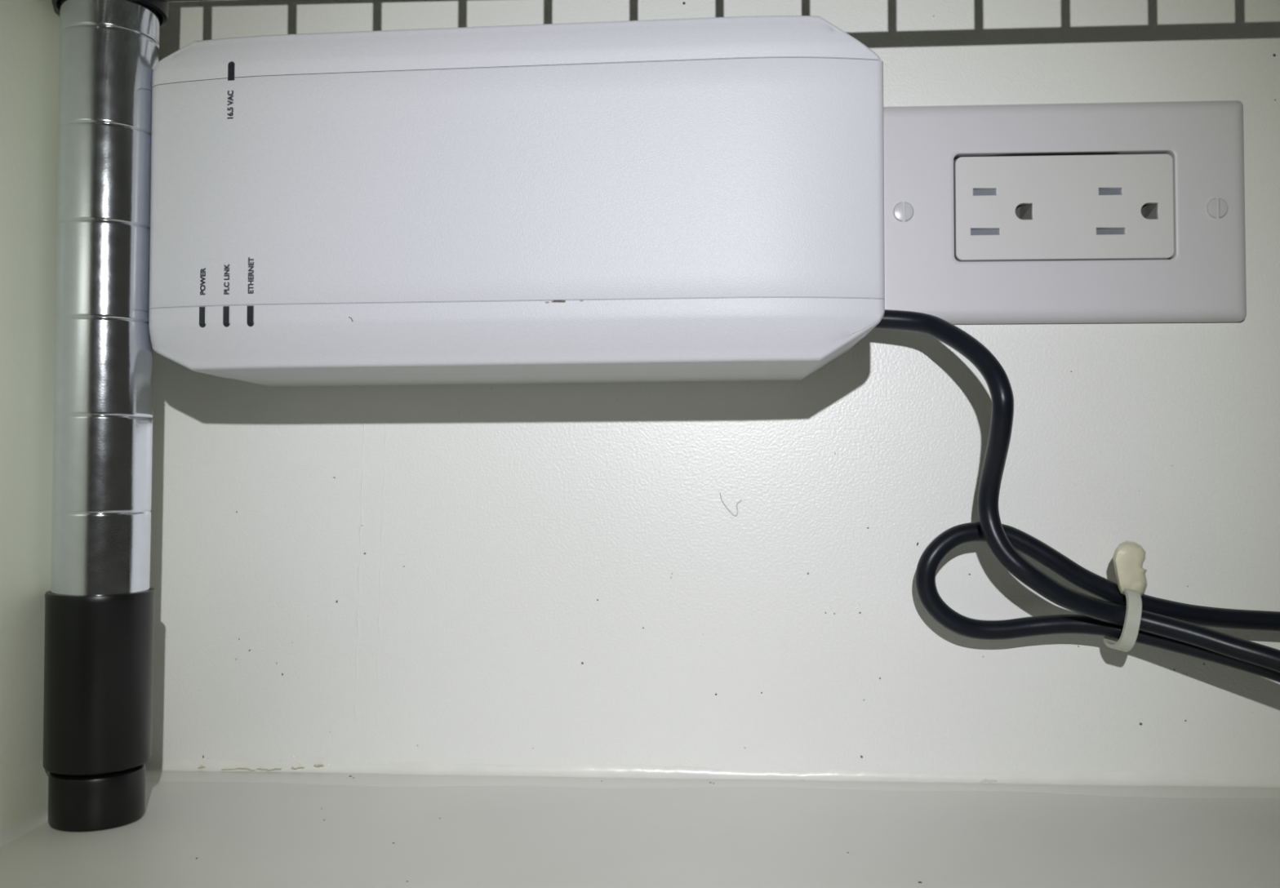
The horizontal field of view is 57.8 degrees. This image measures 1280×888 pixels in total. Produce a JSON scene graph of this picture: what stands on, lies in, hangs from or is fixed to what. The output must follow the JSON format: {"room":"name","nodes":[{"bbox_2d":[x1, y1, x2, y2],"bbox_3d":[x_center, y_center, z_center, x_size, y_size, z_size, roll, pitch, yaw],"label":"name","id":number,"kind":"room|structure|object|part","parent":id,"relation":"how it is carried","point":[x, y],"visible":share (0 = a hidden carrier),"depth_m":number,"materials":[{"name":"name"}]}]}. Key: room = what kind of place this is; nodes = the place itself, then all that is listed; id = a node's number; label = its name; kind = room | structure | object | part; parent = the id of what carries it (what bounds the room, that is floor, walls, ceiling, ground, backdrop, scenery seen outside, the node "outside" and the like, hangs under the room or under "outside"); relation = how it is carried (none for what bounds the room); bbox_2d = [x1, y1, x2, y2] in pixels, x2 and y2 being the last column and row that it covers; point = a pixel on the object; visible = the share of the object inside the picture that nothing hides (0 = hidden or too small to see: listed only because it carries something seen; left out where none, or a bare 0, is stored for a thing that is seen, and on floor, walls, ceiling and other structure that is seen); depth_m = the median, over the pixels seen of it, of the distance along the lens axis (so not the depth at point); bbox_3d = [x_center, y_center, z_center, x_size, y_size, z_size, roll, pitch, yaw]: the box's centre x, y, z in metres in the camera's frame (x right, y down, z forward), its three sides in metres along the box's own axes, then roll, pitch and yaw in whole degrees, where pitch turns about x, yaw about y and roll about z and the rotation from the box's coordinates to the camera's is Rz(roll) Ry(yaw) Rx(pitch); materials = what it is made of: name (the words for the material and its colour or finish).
{"room":"utility closet","nodes":[
{"label":"utility closet","id":0,"kind":"room"},
{"bbox_2d":[0,0,59,829],"bbox_3d":[-0.195,-0.345,-0.010,0.024,0.925,0.800,0,-2,3],"label":"wall","id":1,"kind":"structure","parent":0,"point":[29,29],"depth_m":0.31,"materials":[{"name":"white paint"}]},
{"bbox_2d":[0,809,48,848],"bbox_3d":[-0.182,0.091,-0.020,0.003,0.004,0.790,0,-2,3],"label":"caulk","id":2,"kind":"structure","parent":1,"relation":"attached to","point":[9,833],"depth_m":0.31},
{"bbox_2d":[0,770,1279,887],"bbox_3d":[0.266,0.104,-0.050,0.901,0.025,0.802,0,-2,3],"label":"shelf surface","id":3,"kind":"structure","parent":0,"point":[195,829],"depth_m":0.30,"materials":[{"name":"white paint"}]},
{"bbox_2d":[42,0,159,831],"bbox_3d":[-0.148,-0.028,0.322,0.029,0.262,0.028,-1,-2,33],"label":"post","id":4,"kind":"object","parent":3,"relation":"on","point":[100,602],"visible":1,"depth_m":0.31,"materials":[{"name":"silver metal"}]},
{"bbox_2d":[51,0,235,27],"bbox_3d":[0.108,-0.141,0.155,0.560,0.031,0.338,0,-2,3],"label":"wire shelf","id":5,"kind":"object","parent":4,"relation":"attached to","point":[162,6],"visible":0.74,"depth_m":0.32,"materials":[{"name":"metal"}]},
{"bbox_3d":[0.132,-0.127,0.307,0.531,0.007,0.005,0,-2,3],"label":"rail","id":6,"kind":"part","parent":5,"relation":"part of","materials":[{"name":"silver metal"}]},
{"bbox_2d":[144,0,1279,782],"bbox_3d":[0.279,-0.332,0.374,0.925,0.925,0.027,0,-2,3],"label":"wall","id":7,"kind":"structure","parent":0,"point":[528,574],"depth_m":0.37,"materials":[{"name":"white paint"}]},
{"bbox_2d":[148,15,884,386],"bbox_3d":[-0.034,-0.066,0.339,0.200,0.093,0.068,0,-2,3],"label":"adapter","id":8,"kind":"object","parent":7,"relation":"attached to","point":[694,199],"visible":1,"depth_m":0.31,"materials":[{"name":"white plastic"}]},
{"bbox_3d":[-0.035,-0.069,0.321,0.200,0.064,0.032,0,-2,3],"label":"panel","id":9,"kind":"part","parent":8,"relation":"part of","materials":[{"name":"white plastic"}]},
{"bbox_2d":[873,309,1279,682],"bbox_3d":[0.170,0.028,0.333,0.210,0.138,0.038,0,-2,3],"label":"power cord","id":10,"kind":"object","parent":8,"relation":"attached to","point":[1176,627],"visible":0.98,"depth_m":0.34,"materials":[{"name":"black plastic"}]},
{"bbox_2d":[1102,541,1146,652],"bbox_3d":[0.144,0.045,0.341,0.013,0.032,0.019,0,-2,3],"label":"cable tie","id":11,"kind":"object","parent":10,"relation":"attached to","point":[1129,557],"visible":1,"depth_m":0.34,"materials":[{"name":"beige plastic"}]},
{"bbox_2d":[146,759,1279,787],"bbox_3d":[0.290,0.102,0.347,0.900,0.004,0.003,0,-2,3],"label":"caulk","id":12,"kind":"structure","parent":7,"relation":"attached to","point":[1066,777],"depth_m":0.36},
{"bbox_2d":[720,493,741,516],"bbox_3d":[0.029,0.019,0.366,0.007,0.008,0.001,0,-2,3],"label":"stray fibre","id":13,"kind":"object","parent":7,"relation":"attached to","point":[720,493],"visible":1,"depth_m":0.37,"materials":[{"name":"white fabric"}]},
{"bbox_2d":[883,100,1246,324],"bbox_3d":[0.129,-0.072,0.360,0.114,0.068,0.007,0,-2,3],"label":"wall outlet","id":14,"kind":"object","parent":7,"relation":"attached to","point":[1091,212],"visible":0.91,"depth_m":0.36,"materials":[{"name":"white plastic"}]},
{"bbox_2d":[953,154,1173,261],"bbox_3d":[0.131,-0.073,0.359,0.066,0.032,0.003,0,-2,3],"label":"receptacle","id":15,"kind":"object","parent":14,"relation":"attached to","point":[1007,207],"depth_m":0.36,"materials":[{"name":"white plastic"}]},
{"bbox_2d":[973,189,995,195],"bbox_3d":[0.107,-0.078,0.361,0.008,0.003,0.002,0,-2,3],"label":"shutter","id":16,"kind":"object","parent":15,"relation":"in","point":[975,192],"depth_m":0.36,"materials":[{"name":"grey plastic"}]},
{"bbox_2d":[970,228,998,235],"bbox_3d":[0.107,-0.066,0.361,0.010,0.003,0.002,0,-2,3],"label":"shutter","id":17,"kind":"object","parent":15,"relation":"in","point":[973,231],"depth_m":0.36,"materials":[{"name":"grey plastic"}]},
{"bbox_2d":[1019,204,1031,219],"bbox_3d":[0.120,-0.072,0.360,0.004,0.005,0.002,0,-2,3],"label":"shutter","id":18,"kind":"object","parent":15,"relation":"in","point":[1025,210],"depth_m":0.36,"materials":[{"name":"plastic"}]},
{"bbox_2d":[1098,188,1120,195],"bbox_3d":[0.145,-0.078,0.359,0.008,0.003,0.002,0,-2,3],"label":"shutter","id":19,"kind":"object","parent":15,"relation":"in","point":[1101,191],"depth_m":0.36,"materials":[{"name":"grey plastic"}]},
{"bbox_2d":[1096,228,1124,235],"bbox_3d":[0.145,-0.065,0.359,0.009,0.003,0.002,0,-2,3],"label":"shutter","id":20,"kind":"object","parent":15,"relation":"in","point":[1099,231],"depth_m":0.36,"materials":[{"name":"grey plastic"}]},
{"bbox_2d":[1144,203,1156,219],"bbox_3d":[0.158,-0.071,0.358,0.004,0.005,0.002,0,-2,3],"label":"ground hole","id":21,"kind":"object","parent":15,"relation":"in","point":[1150,209],"depth_m":0.36,"materials":[{"name":"plastic"}]}
]}

